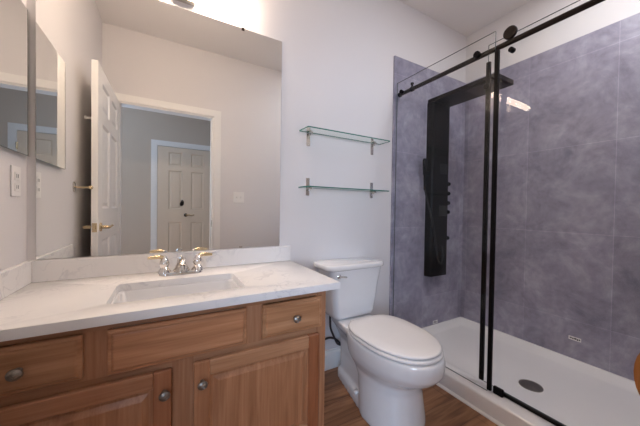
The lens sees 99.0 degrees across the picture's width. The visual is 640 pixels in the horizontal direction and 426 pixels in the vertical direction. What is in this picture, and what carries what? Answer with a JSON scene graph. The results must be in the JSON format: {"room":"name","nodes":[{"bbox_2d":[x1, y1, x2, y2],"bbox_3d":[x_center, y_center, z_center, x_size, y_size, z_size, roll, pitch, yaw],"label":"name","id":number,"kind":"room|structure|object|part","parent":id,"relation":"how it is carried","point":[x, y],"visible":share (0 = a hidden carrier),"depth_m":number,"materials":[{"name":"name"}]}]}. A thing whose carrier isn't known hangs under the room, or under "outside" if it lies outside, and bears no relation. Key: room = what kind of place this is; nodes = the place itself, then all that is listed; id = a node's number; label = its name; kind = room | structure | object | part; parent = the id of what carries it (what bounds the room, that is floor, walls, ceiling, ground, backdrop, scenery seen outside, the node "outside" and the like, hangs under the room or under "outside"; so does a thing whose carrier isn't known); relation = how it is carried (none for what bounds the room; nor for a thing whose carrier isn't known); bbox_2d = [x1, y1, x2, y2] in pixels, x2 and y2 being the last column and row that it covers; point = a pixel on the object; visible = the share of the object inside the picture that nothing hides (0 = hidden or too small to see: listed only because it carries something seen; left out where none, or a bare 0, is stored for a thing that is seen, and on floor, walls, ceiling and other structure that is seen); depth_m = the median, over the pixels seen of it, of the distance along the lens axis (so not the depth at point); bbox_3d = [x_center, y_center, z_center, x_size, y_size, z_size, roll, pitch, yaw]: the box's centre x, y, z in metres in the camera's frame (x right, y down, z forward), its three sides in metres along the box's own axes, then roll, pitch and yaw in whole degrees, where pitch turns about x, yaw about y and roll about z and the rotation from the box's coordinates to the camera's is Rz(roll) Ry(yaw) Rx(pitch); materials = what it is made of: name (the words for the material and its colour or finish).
{"room":"bathroom","nodes":[
{"label":"bathroom","id":0,"kind":"room"},
{"bbox_2d":[0,0,26,270],"bbox_3d":[-0.883,-0.290,0.441,0.100,2.740,1.534,0,1,-29],"label":"wall","id":1,"kind":"structure","parent":0,"point":[13,210],"depth_m":1.03,"materials":[{"name":"paint"}]},
{"bbox_2d":[10,165,20,196],"bbox_3d":[-1.164,-0.121,1.046,0.008,0.116,0.072,0,1,-29],"label":"outlet","id":2,"kind":"object","parent":1,"relation":"attached to","point":[15,172],"visible":1,"depth_m":1.03,"materials":[{"name":"white plastic"}]},
{"bbox_2d":[15,172,19,180],"bbox_3d":[-1.161,-0.141,1.047,0.002,0.032,0.036,0,1,-29],"label":"receptacle","id":3,"kind":"object","parent":2,"relation":"attached to","point":[17,174],"depth_m":1.05,"materials":[{"name":"white plastic"}]},
{"bbox_2d":[15,183,19,191],"bbox_3d":[-1.161,-0.099,1.048,0.002,0.032,0.036,0,1,-29],"label":"receptacle","id":4,"kind":"object","parent":2,"relation":"attached to","point":[17,185],"depth_m":1.05,"materials":[{"name":"white plastic"}]},
{"bbox_2d":[0,0,29,155],"bbox_3d":[-1.092,-0.521,0.932,0.016,0.583,0.428,0,1,-29],"label":"medicine cabinet","id":5,"kind":"object","parent":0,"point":[14,16],"visible":1,"depth_m":1.00,"materials":[{"name":"silver mirror"}]},
{"bbox_2d":[27,0,466,350],"bbox_3d":[0.046,-0.298,1.904,3.157,2.740,0.100,0,1,-29],"label":"wall","id":6,"kind":"structure","parent":0,"point":[338,55],"depth_m":1.87,"materials":[{"name":"paint"}]},
{"bbox_2d":[36,0,281,259],"bbox_3d":[-0.715,-0.427,1.409,1.086,1.252,0.008,0,1,-29],"label":"wall mirror","id":7,"kind":"object","parent":6,"relation":"attached to","point":[158,123],"visible":1,"depth_m":1.34,"materials":[{"name":"silver mirror"}]},
{"bbox_2d":[32,246,290,282],"bbox_3d":[-0.695,0.248,1.429,1.164,0.091,0.019,0,1,-29],"label":"backsplash","id":8,"kind":"structure","parent":6,"relation":"attached to","point":[84,267],"depth_m":1.31,"materials":[{"name":"white stone"}]},
{"bbox_2d":[177,0,243,6],"bbox_3d":[-0.679,-1.142,1.351,0.590,0.127,0.114,0,1,-29],"label":"vanity light","id":9,"kind":"object","parent":6,"relation":"attached to","point":[189,2],"visible":1,"depth_m":1.41,"materials":[{"name":"white glass"}]},
{"bbox_3d":[-0.699,-1.143,1.389,0.120,0.127,0.029,0,1,-29],"label":"wall plate","id":10,"kind":"part","parent":9,"relation":"part of","materials":[{"name":"silver metal"}]},
{"bbox_2d":[325,346,340,370],"bbox_3d":[0.135,1.009,1.919,0.881,0.130,0.014,0,1,-29],"label":"baseboard","id":11,"kind":"structure","parent":6,"relation":"attached to","point":[332,356],"depth_m":1.89,"materials":[{"name":"white paint"}]},
{"bbox_2d":[325,316,340,345],"bbox_3d":[0.016,0.780,1.799,0.269,0.224,0.097,0,1,-29],"label":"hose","id":12,"kind":"object","parent":6,"relation":"attached to","point":[336,340],"visible":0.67,"depth_m":1.80,"materials":[{"name":"black rubber"}]},
{"bbox_2d":[298,178,388,197],"bbox_3d":[0.181,-0.168,1.855,0.670,0.114,0.123,0,1,-29],"label":"glass shelf","id":13,"kind":"object","parent":6,"relation":"attached to","point":[307,186],"visible":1,"depth_m":1.79,"materials":[{"name":"clear glass"}]},
{"bbox_3d":[0.183,-0.161,1.852,0.670,0.007,0.115,0,1,-29],"label":"glass pane","id":14,"kind":"part","parent":13,"relation":"part of","materials":[{"name":"clear glass"}]},
{"bbox_2d":[299,126,389,154],"bbox_3d":[0.186,-0.492,1.850,0.670,0.121,0.123,0,1,-29],"label":"glass shelf","id":15,"kind":"object","parent":6,"relation":"attached to","point":[308,131],"visible":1,"depth_m":1.80,"materials":[{"name":"clear glass"}]},
{"bbox_3d":[0.188,-0.518,1.846,0.670,0.007,0.115,0,1,-29],"label":"glass pane","id":16,"kind":"part","parent":15,"relation":"part of","materials":[{"name":"clear glass"}]},
{"bbox_2d":[389,56,465,315],"bbox_3d":[0.954,-0.118,2.356,0.905,2.195,0.014,0,1,-29],"label":"trim","id":17,"kind":"structure","parent":6,"relation":"attached to","point":[394,56],"depth_m":2.13,"materials":[{"name":"metal"}]},
{"bbox_2d":[391,56,465,327],"bbox_3d":[0.956,-0.092,2.358,0.898,2.243,0.012,0,1,-29],"label":"tiled wall","id":18,"kind":"structure","parent":6,"relation":"attached to","point":[420,300],"depth_m":2.28,"materials":[{"name":"tile"}]},
{"bbox_2d":[423,73,513,276],"bbox_3d":[1.100,-0.203,2.112,0.338,1.485,0.552,0,1,-29],"label":"shower column","id":19,"kind":"structure","parent":18,"relation":"attached to","point":[435,164],"depth_m":2.29,"materials":[{"name":"black metal"}]},
{"bbox_3d":[1.009,-0.193,2.344,0.228,1.456,0.060,0,1,-29],"label":"panel","id":20,"kind":"part","parent":19,"relation":"part of","materials":[{"name":"black metal"}]},
{"bbox_3d":[1.141,-0.930,2.118,0.228,0.029,0.552,0,1,-29],"label":"rain arm","id":21,"kind":"part","parent":19,"relation":"part of"},
{"bbox_2d":[398,0,604,96],"bbox_3d":[0.997,-0.923,1.481,0.036,0.063,1.520,0,1,-29],"label":"slide rail","id":22,"kind":"object","parent":18,"relation":"attached to","point":[590,3],"visible":0.95,"depth_m":1.43,"materials":[{"name":"black metal"}]},
{"bbox_2d":[324,367,497,425],"bbox_3d":[-0.063,1.142,-0.157,5.357,0.080,3.640,0,1,-29],"label":"floor","id":23,"kind":"structure","parent":0,"point":[442,408],"depth_m":1.51,"materials":[{"name":"brown wood"}]},
{"bbox_2d":[0,291,325,425],"bbox_3d":[-0.590,0.702,1.162,1.124,0.744,0.599,0,1,-29],"label":"vanity cabinet","id":24,"kind":"object","parent":23,"relation":"on","point":[260,363],"visible":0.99,"depth_m":0.93,"materials":[{"name":"brown wood"}]},
{"bbox_3d":[-0.797,0.421,0.714,0.034,0.030,0.034,0,1,-29],"label":"knob","id":25,"kind":"part","parent":24,"relation":"part of","materials":[{"name":"grey metal"}]},
{"bbox_3d":[-0.811,0.421,0.736,0.264,0.130,0.020,0,1,-29],"label":"drawer","id":26,"kind":"part","parent":24,"relation":"part of","materials":[{"name":"brown wood"}]},
{"bbox_3d":[-0.713,0.544,0.794,0.388,0.053,0.019,0,1,-29],"label":"rail","id":27,"kind":"part","parent":24,"relation":"part of","materials":[{"name":"brown wood"}]},
{"bbox_3d":[-0.716,0.735,0.797,0.392,0.333,0.017,0,1,-29],"label":"panel","id":28,"kind":"part","parent":24,"relation":"part of","materials":[{"name":"brown wood"}]},
{"bbox_3d":[-0.503,0.589,0.884,0.034,0.030,0.034,0,1,-29],"label":"knob","id":29,"kind":"part","parent":24,"relation":"part of","materials":[{"name":"grey metal"}]},
{"bbox_2d":[0,246,339,341],"bbox_3d":[-0.566,0.269,1.180,1.184,0.121,0.579,0,1,-29],"label":"countertop","id":30,"kind":"structure","parent":24,"relation":"on","point":[49,296],"depth_m":1.10,"materials":[{"name":"white stone"}]},
{"bbox_2d":[111,279,242,328],"bbox_3d":[-0.573,0.399,1.131,0.512,0.138,0.320,0,1,-29],"label":"sink","id":31,"kind":"object","parent":30,"relation":"in","point":[183,289],"visible":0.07,"depth_m":1.22,"materials":[{"name":"white ceramic"}]},
{"bbox_2d":[147,252,211,275],"bbox_3d":[-0.655,0.247,1.295,0.281,0.097,0.159,0,1,-29],"label":"faucet","id":32,"kind":"object","parent":30,"relation":"on","point":[181,268],"visible":1,"depth_m":1.29,"materials":[{"name":"silver metal"}]},
{"bbox_3d":[-0.767,0.208,1.276,0.066,0.020,0.020,0,1,-29],"label":"lever","id":33,"kind":"part","parent":32,"relation":"part of","materials":[{"name":"gold metal"}]},
{"bbox_3d":[-0.738,0.243,1.296,0.058,0.080,0.058,0,1,-29],"label":"handle","id":34,"kind":"part","parent":32,"relation":"part of","materials":[{"name":"silver metal"}]},
{"bbox_3d":[-0.655,0.245,1.295,0.076,0.078,0.159,0,1,-29],"label":"spout","id":35,"kind":"part","parent":32,"relation":"part of","materials":[{"name":"silver metal"}]},
{"bbox_3d":[-0.613,0.243,1.367,0.058,0.080,0.058,0,1,-29],"label":"handle","id":36,"kind":"part","parent":32,"relation":"part of","materials":[{"name":"silver metal"}]},
{"bbox_3d":[-0.580,0.209,1.382,0.066,0.020,0.020,0,1,-29],"label":"lever","id":37,"kind":"part","parent":32,"relation":"part of","materials":[{"name":"gold metal"}]},
{"bbox_3d":[-0.405,0.590,0.940,0.034,0.030,0.034,0,1,-29],"label":"knob","id":38,"kind":"part","parent":24,"relation":"part of","materials":[{"name":"grey metal"}]},
{"bbox_3d":[-0.225,0.738,1.074,0.396,0.333,0.017,0,1,-29],"label":"panel","id":39,"kind":"part","parent":24,"relation":"part of","materials":[{"name":"brown wood"}]},
{"bbox_3d":[-0.223,0.547,1.071,0.392,0.053,0.019,0,1,-29],"label":"rail","id":40,"kind":"part","parent":24,"relation":"part of","materials":[{"name":"brown wood"}]},
{"bbox_3d":[-0.109,0.429,1.132,0.266,0.132,0.020,0,1,-29],"label":"drawer","id":41,"kind":"part","parent":24,"relation":"part of","materials":[{"name":"brown wood"}]},
{"bbox_3d":[-0.094,0.430,1.111,0.034,0.030,0.034,0,1,-29],"label":"knob","id":42,"kind":"part","parent":24,"relation":"part of","materials":[{"name":"grey metal"}]},
{"bbox_2d":[313,256,445,425],"bbox_3d":[0.329,0.702,1.566,0.460,0.758,0.796,0,1,-29],"label":"toilet","id":43,"kind":"object","parent":23,"relation":"on","point":[387,361],"visible":1,"depth_m":1.42,"materials":[{"name":"white ceramic"}]},
{"bbox_3d":[0.193,0.335,1.810,0.460,0.036,0.223,0,1,-29],"label":"tank lid","id":44,"kind":"part","parent":43,"relation":"part of","materials":[{"name":"white ceramic"}]},
{"bbox_3d":[0.198,0.512,1.820,0.410,0.316,0.196,0,1,-29],"label":"tank","id":45,"kind":"part","parent":43,"relation":"part of","materials":[{"name":"white ceramic"}]},
{"bbox_3d":[0.342,0.880,1.561,0.385,0.404,0.766,0,1,-29],"label":"bowl","id":46,"kind":"part","parent":43,"relation":"part of","materials":[{"name":"white ceramic"}]},
{"bbox_3d":[0.399,0.650,1.462,0.380,0.019,0.505,0,1,-29],"label":"seat lid","id":47,"kind":"part","parent":43,"relation":"part of","materials":[{"name":"plastic"}]},
{"bbox_3d":[0.403,0.671,1.455,0.384,0.018,0.502,0,1,-29],"label":"seat","id":48,"kind":"part","parent":43,"relation":"part of","materials":[{"name":"plastic"}]},
{"bbox_2d":[422,317,639,425],"bbox_3d":[1.295,1.044,1.696,0.946,0.100,1.520,0,1,-29],"label":"shower pan","id":49,"kind":"object","parent":23,"relation":"on","point":[573,392],"visible":0.93,"depth_m":1.66,"materials":[{"name":"white plastic"}]},
{"bbox_2d":[393,31,499,390],"bbox_3d":[0.769,-0.009,1.814,0.024,1.985,0.750,0,1,-29],"label":"fixed glass panel","id":50,"kind":"object","parent":49,"relation":"on","point":[477,54],"visible":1,"depth_m":1.50,"materials":[{"name":"clear glass"}]},
{"bbox_3d":[0.884,1.085,1.474,0.014,0.013,1.498,0,1,-29],"label":"floor trim","id":51,"kind":"part","parent":49,"relation":"part of","materials":[{"name":"white paint"}]},
{"bbox_2d":[493,385,563,425],"bbox_3d":[1.158,0.980,1.184,0.044,0.040,0.762,0,1,-29],"label":"guide","id":52,"kind":"object","parent":49,"relation":"on","point":[498,391],"visible":1,"depth_m":1.40,"materials":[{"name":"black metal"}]},
{"bbox_2d":[479,0,579,425],"bbox_3d":[1.130,-0.003,1.244,0.043,1.966,0.792,0,1,-29],"label":"shower door","id":53,"kind":"structure","parent":49,"relation":"on","point":[511,31],"depth_m":1.57,"materials":[{"name":"clear glass"}]},
{"bbox_3d":[0.952,-0.724,1.563,0.015,0.033,0.033,0,1,-29],"label":"finger pull","id":54,"kind":"part","parent":53,"relation":"part of","materials":[{"name":"black metal"}]},
{"bbox_2d":[399,0,529,36],"bbox_3d":[-0.021,-1.678,-0.199,5.357,0.080,3.640,0,1,-29],"label":"ceiling","id":55,"kind":"structure","parent":0,"point":[465,17],"depth_m":2.24,"materials":[{"name":"paint"}]},
{"bbox_2d":[466,0,639,82],"bbox_3d":[1.778,-0.273,1.944,0.100,2.740,1.534,0,1,-29],"label":"wall","id":56,"kind":"structure","parent":0,"point":[605,13],"depth_m":2.07,"materials":[{"name":"paint"}]},
{"bbox_2d":[461,13,639,380],"bbox_3d":[1.726,-0.074,1.920,0.012,2.243,1.534,0,1,-29],"label":"tiled wall","id":57,"kind":"structure","parent":56,"relation":"attached to","point":[567,244],"depth_m":1.91,"materials":[{"name":"tile"}]},
{"bbox_2d":[568,335,580,342],"bbox_3d":[1.742,0.861,1.868,0.001,0.025,0.066,0,1,-29],"label":"sticker","id":58,"kind":"object","parent":57,"relation":"attached to","point":[569,337],"visible":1,"depth_m":1.87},
{"bbox_3d":[0.852,-0.265,0.477,3.157,2.740,0.110,0,1,-29],"label":"wall","id":59,"kind":"structure","parent":0,"visible":0},
{"bbox_2d":[633,353,639,394],"bbox_3d":[1.153,0.549,0.857,0.105,0.290,0.222,0,1,-29],"label":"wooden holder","id":60,"kind":"object","parent":59,"relation":"attached to","point":[636,370],"visible":1,"depth_m":0.94,"materials":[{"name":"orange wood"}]}
]}

